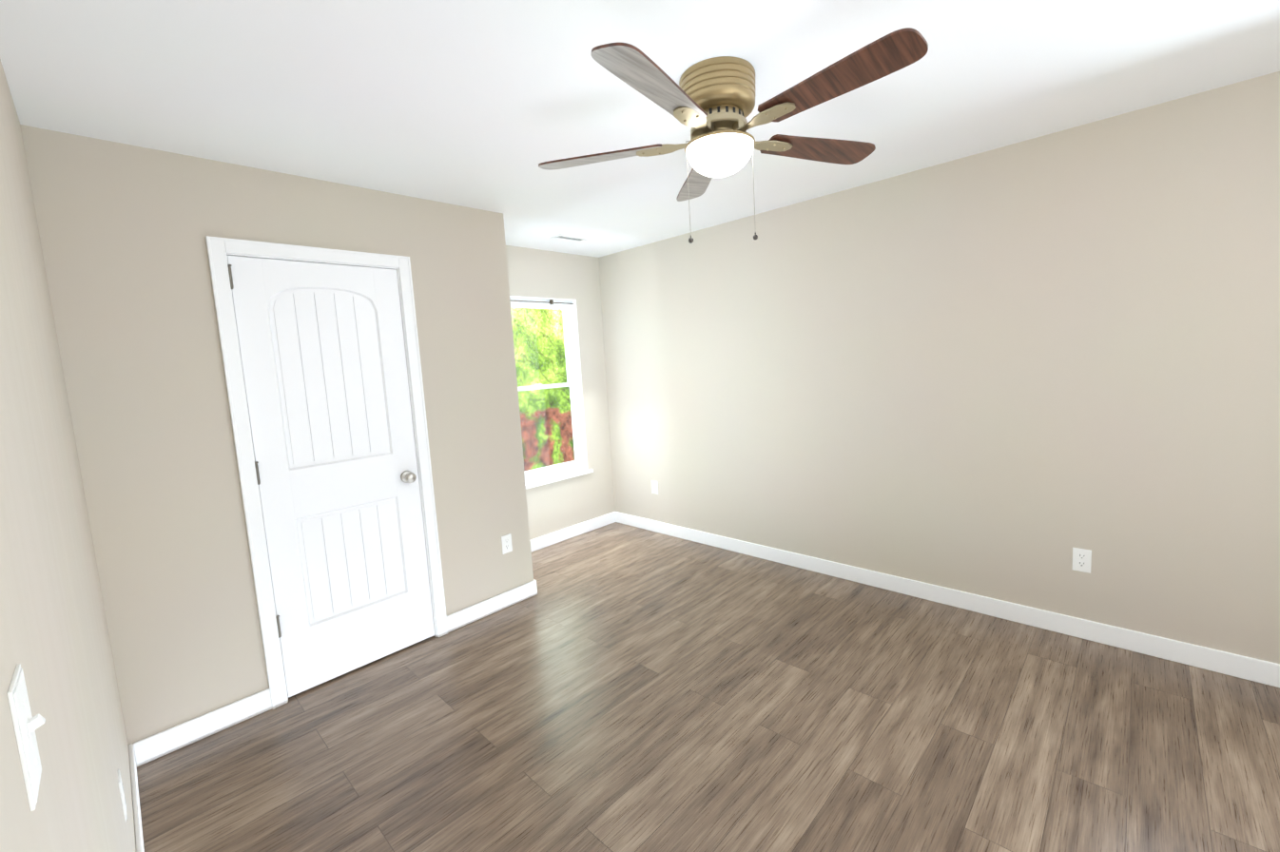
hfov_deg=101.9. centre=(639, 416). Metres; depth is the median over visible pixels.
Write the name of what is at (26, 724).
light switch
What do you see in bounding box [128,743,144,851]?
baseboard
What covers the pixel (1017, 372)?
wall
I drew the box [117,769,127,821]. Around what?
outlet
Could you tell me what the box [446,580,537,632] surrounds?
baseboard
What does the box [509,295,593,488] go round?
window
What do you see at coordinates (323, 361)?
door
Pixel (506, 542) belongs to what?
outlet
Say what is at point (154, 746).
baseboard
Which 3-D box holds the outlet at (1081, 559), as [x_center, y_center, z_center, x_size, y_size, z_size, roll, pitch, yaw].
[2.163,0.706,2.542,0.070,0.115,0.006,2,8,44]
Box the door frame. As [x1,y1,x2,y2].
[205,235,447,709]
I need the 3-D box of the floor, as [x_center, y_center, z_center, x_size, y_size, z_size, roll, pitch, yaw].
[0.614,1.323,1.822,5.875,0.100,3.558,2,8,44]
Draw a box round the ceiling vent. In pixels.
[550,233,586,242]
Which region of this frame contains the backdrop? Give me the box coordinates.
[510,307,574,471]
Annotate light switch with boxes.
[7,663,45,811]
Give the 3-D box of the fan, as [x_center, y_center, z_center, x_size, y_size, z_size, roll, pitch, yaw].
[0.291,-0.886,1.772,1.266,0.546,1.283,2,8,44]
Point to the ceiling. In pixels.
(487, 105)
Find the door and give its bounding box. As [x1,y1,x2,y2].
[227,255,434,698]
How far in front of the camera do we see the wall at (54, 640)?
0.88 m
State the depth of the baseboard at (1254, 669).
2.77 m
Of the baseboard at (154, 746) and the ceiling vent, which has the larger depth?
the ceiling vent
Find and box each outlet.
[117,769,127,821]
[501,533,512,554]
[651,480,658,494]
[1072,547,1091,573]
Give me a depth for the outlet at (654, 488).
4.50 m
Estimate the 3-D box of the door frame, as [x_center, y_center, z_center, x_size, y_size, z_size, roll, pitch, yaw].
[-1.507,0.248,2.627,0.142,2.116,0.845,2,8,44]
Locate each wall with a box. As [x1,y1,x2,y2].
[0,58,135,851]
[19,124,533,744]
[505,245,615,540]
[598,71,1279,663]
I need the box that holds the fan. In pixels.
[538,27,928,243]
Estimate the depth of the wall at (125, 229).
2.18 m
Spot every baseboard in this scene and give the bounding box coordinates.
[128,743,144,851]
[133,688,271,766]
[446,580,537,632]
[530,511,615,551]
[614,511,1279,687]
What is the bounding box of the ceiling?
[0,0,1279,257]
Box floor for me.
[136,522,1279,851]
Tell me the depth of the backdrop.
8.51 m
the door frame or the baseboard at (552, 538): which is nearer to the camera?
the door frame
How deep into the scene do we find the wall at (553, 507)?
4.56 m

